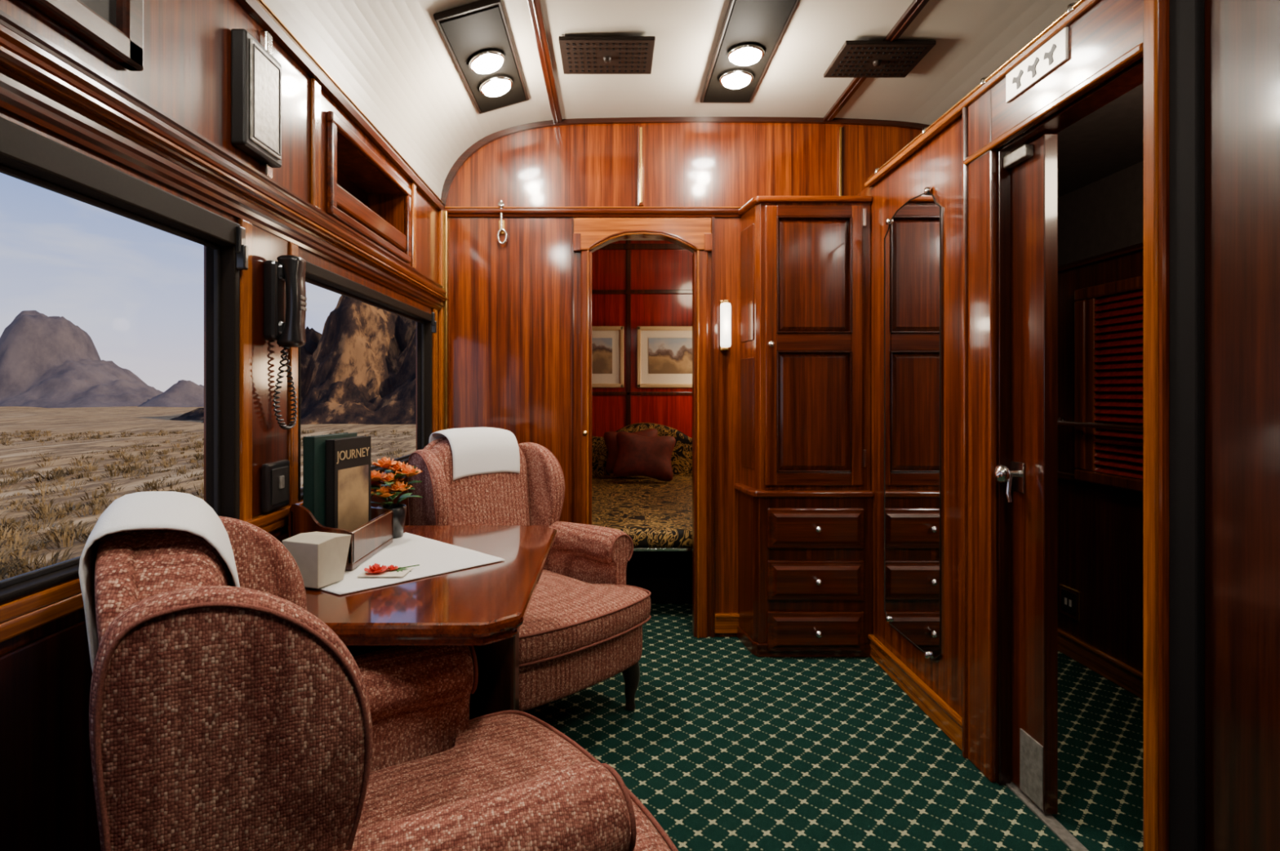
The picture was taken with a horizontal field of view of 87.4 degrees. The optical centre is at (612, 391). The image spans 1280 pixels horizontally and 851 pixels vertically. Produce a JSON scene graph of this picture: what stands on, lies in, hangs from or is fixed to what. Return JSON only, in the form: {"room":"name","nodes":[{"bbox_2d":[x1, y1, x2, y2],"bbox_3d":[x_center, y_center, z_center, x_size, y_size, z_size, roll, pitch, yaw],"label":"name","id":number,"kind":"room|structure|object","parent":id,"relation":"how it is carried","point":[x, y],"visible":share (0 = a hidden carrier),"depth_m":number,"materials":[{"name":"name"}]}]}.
{"room":"train carriage","nodes":[
{"label":"train carriage","id":0,"kind":"room"},
{"bbox_2d":[0,0,438,655],"bbox_3d":[-0.940,0.140,0.990,0.200,2.120,4.580,0,0,0],"label":"wall","id":1,"kind":"structure","parent":0,"point":[185,74],"depth_m":1.43,"materials":[{"name":"brown wood"}]},
{"bbox_2d":[22,0,143,71],"bbox_3d":[-0.826,-0.713,0.892,0.028,0.315,0.545,0,0,0],"label":"framed picture","id":2,"kind":"object","parent":1,"relation":"attached to","point":[114,28],"visible":1,"depth_m":1.09,"materials":[{"name":"brown wood"}]},
{"bbox_2d":[0,164,221,589],"bbox_3d":[-0.865,-0.018,0.812,0.010,0.615,1.325,0,0,0],"label":"bead","id":3,"kind":"object","parent":1,"relation":"attached to","point":[5,170],"visible":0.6,"depth_m":1.34,"materials":[{"name":"black rubber"}]},
{"bbox_2d":[0,116,239,604],"bbox_3d":[-0.861,-0.036,0.810,0.069,0.673,1.360,0,0,0],"label":"frame","id":4,"kind":"object","parent":1,"relation":"attached to","point":[22,149],"visible":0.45,"depth_m":1.34,"materials":[{"name":"brown metal"}]},
{"bbox_2d":[0,463,408,642],"bbox_3d":[-0.829,0.316,0.990,0.022,0.048,4.580,0,0,0],"label":"trim","id":5,"kind":"structure","parent":1,"relation":"attached to","point":[20,616],"depth_m":0.98,"materials":[{"name":"brown wood"}]},
{"bbox_2d":[0,480,408,850],"bbox_3d":[-0.835,0.720,0.990,0.010,0.720,4.580,0,0,0],"label":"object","id":6,"kind":"structure","parent":1,"relation":"attached to","point":[47,801],"depth_m":0.99,"materials":[{"name":"brown wood"}]},
{"bbox_2d":[0,71,444,311],"bbox_3d":[-0.828,-0.410,0.990,0.024,0.044,4.580,0,0,0],"label":"trim","id":7,"kind":"structure","parent":1,"relation":"attached to","point":[17,99],"depth_m":1.22,"materials":[{"name":"brown wood"}]},
{"bbox_2d":[0,9,448,302],"bbox_3d":[-0.819,-0.444,0.990,0.042,0.023,4.580,0,0,0],"label":"trim","id":8,"kind":"structure","parent":1,"relation":"attached to","point":[12,65],"depth_m":1.21,"materials":[{"name":"brown wood"}]},
{"bbox_2d":[235,226,248,270],"bbox_3d":[-0.819,-0.318,1.482,0.022,0.095,0.023,0,0,0],"label":"latch","id":9,"kind":"object","parent":1,"relation":"attached to","point":[241,249],"visible":1,"depth_m":1.47,"materials":[{"name":"black metal"}]},
{"bbox_2d":[231,28,281,178],"bbox_3d":[-0.819,-0.688,1.552,0.042,0.345,0.165,0,0,0],"label":"wall lamp","id":10,"kind":"object","parent":1,"relation":"attached to","point":[255,73],"visible":0.99,"depth_m":1.51,"materials":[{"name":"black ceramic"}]},
{"bbox_2d":[252,224,288,516],"bbox_3d":[-0.836,-0.049,1.630,0.008,0.678,0.180,0,0,0],"label":"trim","id":11,"kind":"structure","parent":1,"relation":"attached to","point":[269,441],"depth_m":1.59,"materials":[{"name":"brown wood"}]},
{"bbox_2d":[261,459,289,512],"bbox_3d":[-0.815,0.228,1.630,0.026,0.115,0.110,0,0,0],"label":"light switch","id":12,"kind":"object","parent":1,"relation":"attached to","point":[275,476],"visible":1,"depth_m":1.60,"materials":[{"name":"black plastic"}]},
{"bbox_2d":[263,254,306,430],"bbox_3d":[-0.792,-0.119,1.645,0.080,0.427,0.109,0,0,0],"label":"wall telephone","id":13,"kind":"object","parent":1,"relation":"attached to","point":[285,298],"visible":1,"depth_m":1.61,"materials":[{"name":"black plastic"}]},
{"bbox_2d":[237,77,443,532],"bbox_3d":[-0.830,0.160,2.388,0.020,2.080,1.785,0,0,0],"label":"trim","id":14,"kind":"structure","parent":1,"relation":"attached to","point":[245,276],"depth_m":1.73,"materials":[{"name":"brown wood"}]},
{"bbox_2d":[235,0,444,211],"bbox_3d":[-0.828,-0.896,0.990,0.024,0.043,4.580,0,0,0],"label":"trim","id":15,"kind":"structure","parent":1,"relation":"attached to","point":[255,8],"depth_m":1.94,"materials":[{"name":"brown wood"}]},
{"bbox_2d":[258,0,443,203],"bbox_3d":[-0.828,-0.922,0.990,0.008,0.008,4.560,0,0,0],"label":"bead","id":16,"kind":"object","parent":15,"relation":"attached to","point":[262,2],"depth_m":2.00},
{"bbox_2d":[300,277,424,492],"bbox_3d":[-0.865,-0.018,2.422,0.010,0.615,1.295,0,0,0],"label":"bead","id":17,"kind":"object","parent":1,"relation":"attached to","point":[307,280],"visible":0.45,"depth_m":2.72,"materials":[{"name":"black rubber"}]},
{"bbox_2d":[297,261,432,501],"bbox_3d":[-0.861,-0.028,2.420,0.069,0.655,1.330,0,0,0],"label":"frame","id":18,"kind":"object","parent":1,"relation":"attached to","point":[313,272],"visible":0.3,"depth_m":2.64,"materials":[{"name":"brown metal"}]},
{"bbox_2d":[327,111,411,263],"bbox_3d":[-0.910,-0.675,2.350,0.180,0.304,0.770,0,0,0],"label":"shelf niche","id":19,"kind":"object","parent":1,"relation":"attached to","point":[347,202],"visible":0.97,"depth_m":2.26,"materials":[{"name":"brown wood"}]},
{"bbox_2d":[431,312,436,333],"bbox_3d":[-0.819,-0.318,3.076,0.022,0.095,0.023,0,0,0],"label":"latch","id":20,"kind":"object","parent":1,"relation":"attached to","point":[433,323],"visible":1,"depth_m":3.07,"materials":[{"name":"black metal"}]},
{"bbox_2d":[443,210,448,430],"bbox_3d":[-0.812,0.160,3.263,0.025,2.080,0.035,0,0,0],"label":"trim","id":21,"kind":"structure","parent":1,"relation":"attached to","point":[446,219],"depth_m":3.25,"materials":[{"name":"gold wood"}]},
{"bbox_2d":[620,238,663,240],"bbox_3d":[0.330,-1.330,4.575,2.460,0.060,2.470,0,0,0],"label":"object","id":22,"kind":"structure","parent":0,"point":[633,239],"depth_m":5.71,"materials":[{"name":"brown wood"}]},
{"bbox_2d":[591,240,693,438],"bbox_3d":[0.620,-0.060,5.780,3.040,2.520,0.060,0,0,0],"label":"wall","id":23,"kind":"structure","parent":0,"point":[651,269],"depth_m":5.75,"materials":[{"name":"red wood"}]},
{"bbox_2d":[591,326,623,387],"bbox_3d":[-0.230,-0.297,5.720,0.660,0.525,0.030,0,0,0],"label":"landscape painting","id":24,"kind":"object","parent":23,"relation":"attached to","point":[607,342],"visible":0.53,"depth_m":5.72},
{"bbox_2d":[591,337,612,373],"bbox_3d":[-0.230,-0.307,5.721,0.460,0.305,0.005,0,0,0],"label":"art","id":25,"kind":"object","parent":24,"relation":"attached to","point":[602,348],"depth_m":5.72},
{"bbox_2d":[591,240,692,426],"bbox_3d":[0.335,-0.050,5.740,2.330,2.500,0.020,0,0,0],"label":"trim","id":26,"kind":"structure","parent":23,"relation":"attached to","point":[628,246],"depth_m":5.74,"materials":[{"name":"brown wood"}]},
{"bbox_2d":[636,326,692,387],"bbox_3d":[0.540,-0.297,5.720,0.660,0.525,0.030,0,0,0],"label":"landscape painting","id":27,"kind":"object","parent":23,"relation":"attached to","point":[664,353],"visible":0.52,"depth_m":5.72},
{"bbox_2d":[648,337,692,373],"bbox_3d":[0.540,-0.307,5.721,0.460,0.305,0.005,0,0,0],"label":"art","id":28,"kind":"object","parent":27,"relation":"attached to","point":[665,355],"depth_m":5.72},
{"bbox_2d":[262,0,1079,199],"bbox_3d":[0.620,-1.145,0.995,3.020,0.490,4.690,0,0,0],"label":"ceiling","id":29,"kind":"structure","parent":0,"point":[392,59],"depth_m":2.53,"materials":[{"name":"beige paint"}]},
{"bbox_2d":[433,0,528,114],"bbox_3d":[-0.476,-1.254,2.600,0.230,0.068,0.760,-16,0,0],"label":"ceiling spotlight","id":30,"kind":"object","parent":29,"relation":"attached to","point":[477,36],"depth_m":2.48,"materials":[{"name":"grey metal"}]},
{"bbox_2d":[526,0,562,122],"bbox_3d":[-0.265,-1.325,0.980,0.044,0.024,4.560,0,0,0],"label":"trim","id":31,"kind":"structure","parent":29,"relation":"attached to","point":[538,3],"depth_m":2.61,"materials":[{"name":"brown wood"}]},
{"bbox_2d":[532,0,558,122],"bbox_3d":[-0.265,-1.313,0.980,0.008,0.008,4.540,0,0,0],"label":"bead","id":32,"kind":"object","parent":31,"relation":"attached to","point":[533,1],"depth_m":2.60},
{"bbox_2d":[558,35,655,74],"bbox_3d":[-0.020,-1.310,2.625,0.360,0.030,0.270,0,0,0],"label":"ceiling vent","id":33,"kind":"object","parent":29,"relation":"attached to","point":[580,55],"depth_m":2.59,"materials":[{"name":"brown metal"}]},
{"bbox_2d":[700,0,799,102],"bbox_3d":[0.515,-1.302,2.625,0.230,0.068,0.850,0,0,0],"label":"ceiling spotlight","id":34,"kind":"object","parent":29,"relation":"attached to","point":[751,33],"depth_m":2.53,"materials":[{"name":"grey metal"}]},
{"bbox_2d":[823,0,929,120],"bbox_3d":[1.050,-1.333,0.980,0.044,0.024,4.560,0,0,0],"label":"trim","id":35,"kind":"structure","parent":29,"relation":"attached to","point":[915,3],"depth_m":2.49,"materials":[{"name":"brown wood"}]},
{"bbox_2d":[827,0,924,120],"bbox_3d":[1.050,-1.321,0.980,0.008,0.008,4.540,0,0,0],"label":"bead","id":36,"kind":"object","parent":35,"relation":"attached to","point":[922,1],"depth_m":2.49},
{"bbox_2d":[823,40,936,77],"bbox_3d":[1.050,-1.310,2.655,0.340,0.030,0.270,0,0,0],"label":"ceiling vent","id":37,"kind":"object","parent":29,"relation":"attached to","point":[855,59],"depth_m":2.63,"materials":[{"name":"brown metal"}]},
{"bbox_2d":[446,123,921,636],"bbox_3d":[0.620,-0.070,3.310,2.920,2.540,0.060,0,0,0],"label":"wall","id":38,"kind":"structure","parent":0,"point":[510,303],"depth_m":3.28,"materials":[{"name":"brown wood"}]},
{"bbox_2d":[497,200,507,244],"bbox_3d":[-0.535,-0.823,3.264,0.052,0.215,0.032,0,0,0],"label":"wall hook","id":39,"kind":"object","parent":38,"relation":"attached to","point":[502,230],"visible":1,"depth_m":3.25,"materials":[{"name":"silver metal"}]},
{"bbox_2d":[443,208,742,217],"bbox_3d":[-0.090,-0.873,3.265,1.460,0.035,0.030,0,0,0],"label":"trim","id":40,"kind":"structure","parent":38,"relation":"attached to","point":[451,212],"depth_m":3.25,"materials":[{"name":"brown wood"}]},
{"bbox_2d":[444,206,742,208],"bbox_3d":[-0.090,-0.896,3.270,1.460,0.012,0.020,0,0,0],"label":"trim","id":41,"kind":"structure","parent":38,"relation":"attached to","point":[446,207],"depth_m":3.26,"materials":[{"name":"brown wood"}]},
{"bbox_2d":[573,217,711,250],"bbox_3d":[0.147,-0.767,3.265,0.669,0.155,0.030,0,0,0],"label":"lintel","id":42,"kind":"object","parent":38,"relation":"attached to","point":[592,230],"visible":0.99,"depth_m":3.25,"materials":[{"name":"brown wood"}]},
{"bbox_2d":[588,229,697,248],"bbox_3d":[0.150,-0.741,3.250,0.531,0.094,0.012,0,0,0],"label":"bead","id":43,"kind":"object","parent":42,"relation":"attached to","point":[642,230],"visible":1,"depth_m":3.25,"materials":[{"name":"brown wood"}]},
{"bbox_2d":[573,233,711,252],"bbox_3d":[0.147,-0.728,3.263,0.675,0.085,0.034,0,0,0],"label":"blocks","id":44,"kind":"object","parent":38,"relation":"attached to","point":[576,237],"visible":1,"depth_m":3.25,"materials":[{"name":"brown wood"}]},
{"bbox_2d":[571,217,714,637],"bbox_3d":[0.150,0.172,3.274,0.700,2.055,0.012,0,0,0],"label":"trim","id":45,"kind":"structure","parent":38,"relation":"attached to","point":[572,218],"depth_m":3.27,"materials":[{"name":"brown wood"}]},
{"bbox_2d":[589,252,697,637],"bbox_3d":[0.150,0.258,3.310,0.532,1.885,0.080,0,0,0],"label":"lining","id":46,"kind":"object","parent":38,"relation":"attached to","point":[694,255],"visible":0.71,"depth_m":3.27,"materials":[{"name":"brown wood"}]},
{"bbox_2d":[586,249,699,638],"bbox_3d":[0.150,0.255,3.257,0.548,1.890,0.006,0,0,0],"label":"jamb edges","id":47,"kind":"object","parent":38,"relation":"attached to","point":[698,251],"visible":0.78,"depth_m":3.25,"materials":[{"name":"brown wood"}]},
{"bbox_2d":[581,250,707,638],"bbox_3d":[0.158,0.255,3.299,0.619,1.890,0.082,0,0,0],"label":"door frame","id":48,"kind":"structure","parent":38,"relation":"attached to","point":[703,255],"depth_m":3.26,"materials":[{"name":"brown wood"}]},
{"bbox_2d":[440,116,929,208],"bbox_3d":[0.620,-1.109,3.270,2.920,0.462,0.020,0,0,0],"label":"trim","id":49,"kind":"structure","parent":38,"relation":"attached to","point":[486,140],"depth_m":3.26,"materials":[{"name":"brown wood"}]},
{"bbox_2d":[719,300,731,351],"bbox_3d":[0.548,-0.323,3.244,0.052,0.245,0.071,0,0,0],"label":"wall sconce","id":50,"kind":"object","parent":38,"relation":"attached to","point":[725,308],"visible":1,"depth_m":3.21,"materials":[{"name":"beige glass"}]},
{"bbox_2d":[714,613,739,633],"bbox_3d":[-0.105,1.141,3.267,1.470,0.118,0.026,0,0,0],"label":"baseboard","id":51,"kind":"structure","parent":38,"relation":"attached to","point":[724,623],"depth_m":3.26,"materials":[{"name":"brown wood"}]},
{"bbox_2d":[637,125,842,206],"bbox_3d":[0.625,-1.104,3.273,1.000,0.392,0.014,0,0,0],"label":"trim","id":52,"kind":"structure","parent":38,"relation":"attached to","point":[639,204],"depth_m":3.27,"materials":[{"name":"brown wood"}]},
{"bbox_2d":[523,604,1142,850],"bbox_3d":[0.620,1.230,2.250,3.040,0.060,7.200,0,0,0],"label":"floor","id":53,"kind":"structure","parent":0,"point":[728,748],"depth_m":2.21,"materials":[{"name":"green carpet"}]},
{"bbox_2d":[78,491,678,850],"bbox_3d":[-0.353,0.675,1.122,0.816,1.050,0.754,0,0,-32],"label":"armchair","id":54,"kind":"object","parent":53,"relation":"on","point":[225,715],"visible":0.99,"depth_m":0.78,"materials":[{"name":"red fabric"}]},
{"bbox_2d":[357,714,671,850],"bbox_3d":[-0.294,0.792,1.158,0.677,0.139,0.690,0,0,-32],"label":"seat cushion","id":55,"kind":"object","parent":54,"relation":"on","point":[461,758],"depth_m":1.33,"materials":[{"name":"red fabric"}]},
{"bbox_2d":[304,525,556,719],"bbox_3d":[-0.501,0.825,1.778,0.638,0.750,0.967,0,0,0],"label":"dining table","id":56,"kind":"object","parent":53,"relation":"on","point":[484,607],"visible":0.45,"depth_m":1.50,"materials":[{"name":"brown wood"}]},
{"bbox_2d":[318,532,505,595],"bbox_3d":[-0.629,0.446,1.777,0.502,0.005,0.471,0,0,43],"label":"place mat","id":57,"kind":"object","parent":56,"relation":"on","point":[434,557],"visible":0.7,"depth_m":1.76,"materials":[{"name":"fabric"}]},
{"bbox_2d":[281,531,351,589],"bbox_3d":[-0.685,0.388,1.555,0.106,0.111,0.106,0,0,20],"label":"carton","id":58,"kind":"object","parent":57,"relation":"on","point":[320,557],"visible":0.88,"depth_m":1.52,"materials":[{"name":"beige cardboard"}]},
{"bbox_2d":[288,503,393,570],"bbox_3d":[-0.724,0.361,1.815,0.158,0.165,0.310,0,0,0],"label":"holder","id":59,"kind":"object","parent":57,"relation":"on","point":[371,537],"visible":0.51,"depth_m":1.71,"materials":[{"name":"brown wood"}]},
{"bbox_2d":[302,432,357,526],"bbox_3d":[-0.755,0.270,1.800,0.032,0.310,0.190,0,0,12],"label":"binder","id":60,"kind":"object","parent":59,"relation":"in","point":[313,446],"visible":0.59,"depth_m":1.71,"materials":[{"name":"green paper"}]},
{"bbox_2d":[325,435,370,531],"bbox_3d":[-0.714,0.275,1.820,0.028,0.300,0.170,0,0,12],"label":"book","id":61,"kind":"object","parent":59,"relation":"in","point":[348,460],"visible":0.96,"depth_m":1.79,"materials":[{"name":"black paper"}]},
{"bbox_2d":[337,464,368,531],"bbox_3d":[-0.702,0.300,1.817,0.001,0.190,0.140,0,0,12],"label":"photo","id":62,"kind":"object","parent":61,"relation":"attached to","point":[353,482],"depth_m":1.81},
{"bbox_2d":[356,563,419,577],"bbox_3d":[-0.549,0.434,1.651,0.121,0.030,0.101,0,0,0],"label":"card","id":63,"kind":"object","parent":57,"relation":"on","point":[375,571],"visible":1,"depth_m":1.63,"materials":[{"name":"white paper"}]},
{"bbox_2d":[370,457,422,538],"bbox_3d":[-0.680,0.323,2.050,0.190,0.240,0.172,0,0,38],"label":"flower arrangement","id":64,"kind":"object","parent":57,"relation":"on","point":[399,471],"visible":0.94,"depth_m":2.04,"materials":[{"name":"orange plant"}]},
{"bbox_2d":[407,426,651,711],"bbox_3d":[-0.336,0.675,2.536,0.754,1.050,0.816,0,0,-45],"label":"armchair","id":65,"kind":"object","parent":53,"relation":"on","point":[581,628],"visible":0.62,"depth_m":2.56,"materials":[{"name":"red fabric"}]},
{"bbox_2d":[430,439,530,525],"bbox_3d":[-0.534,0.496,2.734,0.458,0.651,0.210,0,0,-45],"label":"cushion","id":66,"kind":"object","parent":65,"relation":"on","point":[488,481],"depth_m":2.69,"materials":[{"name":"fabric"}]},
{"bbox_2d":[519,569,650,664],"bbox_3d":[-0.287,0.792,2.487,0.690,0.139,0.677,0,0,-45],"label":"seat cushion","id":67,"kind":"object","parent":65,"relation":"on","point":[571,613],"depth_m":2.31,"materials":[{"name":"fabric"}]},
{"bbox_2d":[591,422,692,604],"bbox_3d":[0.300,0.731,4.549,2.275,0.938,2.322,0,0,0],"label":"bed","id":68,"kind":"object","parent":53,"relation":"on","point":[655,514],"visible":0.27,"depth_m":3.78,"materials":[{"name":"gold fabric"}]},
{"bbox_2d":[603,428,657,473],"bbox_3d":[0.160,0.480,5.440,0.465,0.359,0.176,0,0,0],"label":"throw pillow","id":69,"kind":"object","parent":68,"relation":"on","point":[610,437],"visible":0.34,"depth_m":5.41,"materials":[{"name":"red fabric"}]},
{"bbox_2d":[612,431,675,481],"bbox_3d":[0.250,0.500,5.200,0.495,0.378,0.213,0,0,0],"label":"throw pillow","id":70,"kind":"object","parent":68,"relation":"on","point":[637,455],"visible":1,"depth_m":5.14,"materials":[{"name":"red fabric"}]},
{"bbox_2d":[733,195,873,657],"bbox_3d":[0.887,0.156,3.119,0.583,2.088,0.322,0,0,0],"label":"tall cabinet","id":71,"kind":"object","parent":53,"relation":"on","point":[805,495],"visible":1,"depth_m":3.04,"materials":[{"name":"brown wood"}]},
{"bbox_2d":[1005,782,1088,850],"bbox_3d":[1.220,1.197,1.752,0.040,0.006,0.595,0,0,0],"label":"threshold","id":72,"kind":"object","parent":53,"relation":"on","point":[1049,820],"visible":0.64,"depth_m":1.85,"materials":[{"name":"silver metal"}]},
{"bbox_2d":[856,0,1279,850],"bbox_3d":[1.220,0.125,0.990,0.080,2.150,4.580,0,0,0],"label":"wall","id":73,"kind":"structure","parent":0,"point":[1242,37],"depth_m":1.28,"materials":[{"name":"brown wood"}]},
{"bbox_2d":[884,186,942,660],"bbox_3d":[1.169,0.115,2.635,0.021,1.747,0.495,0,0,0],"label":"wall mirror","id":74,"kind":"object","parent":73,"relation":"attached to","point":[913,237],"visible":1,"depth_m":2.60,"materials":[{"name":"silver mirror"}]},
{"bbox_2d":[867,634,962,751],"bbox_3d":[1.168,1.147,0.865,0.024,0.105,4.330,0,0,0],"label":"baseboard","id":75,"kind":"structure","parent":73,"relation":"attached to","point":[947,719],"depth_m":2.54,"materials":[{"name":"brown wood"}]},
{"bbox_2d":[962,88,996,782],"bbox_3d":[1.165,0.125,2.127,0.030,2.150,0.155,0,0,0],"label":"door frame","id":76,"kind":"structure","parent":73,"relation":"attached to","point":[980,176],"depth_m":2.11,"materials":[{"name":"brown wood"}]},
{"bbox_2d":[864,0,1142,187],"bbox_3d":[1.164,-0.848,2.175,0.032,0.215,1.750,0,0,0],"label":"wood trim","id":77,"kind":"structure","parent":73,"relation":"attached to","point":[1133,55],"depth_m":1.85,"materials":[{"name":"brown wood"}]},
{"bbox_2d":[867,0,1084,179],"bbox_3d":[1.168,-0.972,2.175,0.012,0.012,1.750,0,0,0],"label":"rail","id":78,"kind":"object","parent":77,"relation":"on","point":[1079,2],"visible":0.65,"depth_m":2.06,"materials":[{"name":"brown wood"}]},
{"bbox_2d":[921,127,926,135],"bbox_3d":[1.168,-0.970,2.500,0.024,0.030,0.024,0,0,0],"label":"rail mount","id":79,"kind":"object","parent":78,"relation":"attached to","point":[922,129],"visible":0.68,"depth_m":2.49,"materials":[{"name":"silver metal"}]},
{"bbox_2d":[980,77,986,86],"bbox_3d":[1.168,-0.970,2.100,0.024,0.030,0.024,0,0,0],"label":"bracket","id":80,"kind":"object","parent":78,"relation":"attached to","point":[982,82],"visible":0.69,"depth_m":2.09,"materials":[{"name":"silver metal"}]},
{"bbox_2d":[1066,2,1075,14],"bbox_3d":[1.168,-0.970,1.700,0.024,0.030,0.024,0,0,0],"label":"bracket","id":81,"kind":"object","parent":78,"relation":"attached to","point":[1069,8],"visible":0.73,"depth_m":1.69,"materials":[{"name":"silver metal"}]},
{"bbox_2d":[991,0,1142,141],"bbox_3d":[1.170,-0.850,1.752,0.020,0.200,0.595,0,0,0],"label":"wall panel","id":82,"kind":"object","parent":73,"relation":"in","point":[1109,29],"depth_m":1.65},
{"bbox_2d":[1005,26,1068,102],"bbox_3d":[1.155,-0.886,1.830,0.009,0.083,0.260,0,0,0],"label":"sign plate","id":83,"kind":"object","parent":82,"relation":"attached to","point":[1055,52],"depth_m":1.81,"materials":[{"name":"white plastic"}]},
{"bbox_2d":[997,57,1142,785],"bbox_3d":[1.220,0.228,1.754,0.080,1.945,0.597,0,0,0],"label":"door frame","id":84,"kind":"structure","parent":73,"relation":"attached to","point":[1131,77],"depth_m":2.04,"materials":[{"name":"brown wood"}]},
{"bbox_2d":[1010,133,1057,814],"bbox_3d":[1.233,0.232,1.970,0.038,1.913,0.180,0,0,0],"label":"leaf","id":85,"kind":"object","parent":84,"relation":"attached to","point":[1027,176],"depth_m":1.92,"materials":[{"name":"brown wood"}]},
{"bbox_2d":[1010,461,1025,493],"bbox_3d":[1.213,0.255,2.002,0.006,0.090,0.065,0,0,0],"label":"lock plate","id":86,"kind":"object","parent":85,"relation":"attached to","point":[1018,484],"visible":0.96,"depth_m":1.99,"materials":[{"name":"silver metal"}]},
{"bbox_2d":[993,464,1019,483],"bbox_3d":[1.178,0.245,2.000,0.068,0.056,0.056,0,0,0],"label":"door knob","id":87,"kind":"object","parent":86,"relation":"attached to","point":[1002,473],"depth_m":1.99,"materials":[{"name":"silver metal"}]},
{"bbox_2d":[1005,474,1012,502],"bbox_3d":[1.174,0.285,1.980,0.016,0.083,0.027,0,0,35],"label":"turn latch","id":88,"kind":"object","parent":87,"relation":"attached to","point":[1009,481],"visible":1,"depth_m":1.97,"materials":[{"name":"silver metal"}]},
{"bbox_2d":[1003,144,1033,168],"bbox_3d":[1.203,-0.698,1.985,0.026,0.035,0.110,0,0,0],"label":"door closer","id":89,"kind":"object","parent":85,"relation":"attached to","point":[1025,152],"depth_m":1.97,"materials":[{"name":"silver metal"}]},
{"bbox_2d":[1019,728,1043,810],"bbox_3d":[1.214,1.090,1.938,0.005,0.180,0.104,0,0,0],"label":"kick plate","id":90,"kind":"object","parent":85,"relation":"attached to","point":[1031,752],"visible":1,"depth_m":1.93,"materials":[{"name":"silver metal"}]},
{"bbox_2d":[1142,0,1158,850],"bbox_3d":[1.149,0.125,1.427,0.010,2.150,0.035,0,0,0],"label":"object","id":91,"kind":"object","parent":73,"relation":"attached to","point":[1150,7],"visible":1,"depth_m":1.42,"materials":[{"name":"brown wood"}]},
{"bbox_2d":[1158,0,1204,850],"bbox_3d":[1.205,0.125,1.393,0.110,2.150,0.125,0,0,0],"label":"door frame","id":92,"kind":"structure","parent":73,"relation":"attached to","point":[1186,17],"depth_m":1.37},
{"bbox_2d":[1056,83,1142,197],"bbox_3d":[1.670,-0.913,0.990,0.820,0.025,4.580,0,0,0],"label":"ceiling","id":93,"kind":"structure","parent":0,"point":[1108,141],"depth_m":2.43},
{"bbox_2d":[1057,250,1142,672],"bbox_3d":[2.110,0.140,0.990,0.060,2.120,4.580,0,0,0],"label":"wall","id":94,"kind":"structure","parent":0,"point":[1100,529],"depth_m":2.87,"materials":[{"name":"brown wood"}]},
{"bbox_2d":[1059,584,1080,622],"bbox_3d":[2.074,0.955,3.035,0.012,0.130,0.130,0,0,0],"label":"power outlet","id":95,"kind":"object","parent":94,"relation":"attached to","point":[1069,598],"visible":1,"depth_m":3.02,"materials":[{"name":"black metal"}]},
{"bbox_2d":[1057,161,1142,266],"bbox_3d":[2.074,-0.740,0.990,0.012,0.320,4.580,0,0,0],"label":"wall panel","id":96,"kind":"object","parent":94,"relation":"attached to","point":[1103,215],"depth_m":2.82,"materials":[{"name":"brown wood"}]},
{"bbox_2d":[1057,628,1142,699],"bbox_3d":[2.069,1.150,0.985,0.022,0.100,4.570,0,0,0],"label":"baseboard","id":97,"kind":"structure","parent":94,"relation":"attached to","point":[1113,669],"depth_m":2.82,"materials":[{"name":"brown wood"}]},
{"bbox_2d":[1057,242,1142,494],"bbox_3d":[2.067,-0.090,0.990,0.025,0.980,4.580,0,0,0],"label":"trim","id":98,"kind":"structure","parent":94,"relation":"attached to","point":[1137,247],"depth_m":2.84,"materials":[{"name":"brown wood"}]},
{"bbox_2d":[1057,417,1142,431],"bbox_3d":[2.039,0.140,2.550,0.081,0.048,1.300,0,0,0],"label":"chair rail","id":99,"kind":"object","parent":94,"relation":"attached to","point":[1061,423],"visible":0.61,"depth_m":2.75,"materials":[{"name":"brown wood"}]},
{"bbox_2d":[1074,275,1142,493],"bbox_3d":[2.060,-0.030,2.475,0.040,0.840,0.970,0,0,0],"label":"shutter","id":100,"kind":"object","parent":94,"relation":"attached to","point":[1089,461],"visible":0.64,"depth_m":2.78,"materials":[{"name":"brown wood"}]},
{"label":"outside","id":101,"kind":"structure","parent":0,"visible":0},
{"bbox_2d":[0,406,416,581],"bbox_3d":[-131.600,2.354,135.000,260.000,0.423,330.000,0,0,0],"label":"ground","id":102,"kind":"structure","parent":101,"point":[138,420],"depth_m":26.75,"materials":[{"name":"beige plant"}]},
{"bbox_2d":[0,294,416,424],"bbox_3d":[-68.000,-5.340,93.500,144.000,16.880,103.000,0,0,0],"label":"mountain range","id":103,"kind":"object","parent":102,"relation":"on","point":[361,369],"visible":0.34,"depth_m":57.59,"materials":[{"name":"brown stone"}]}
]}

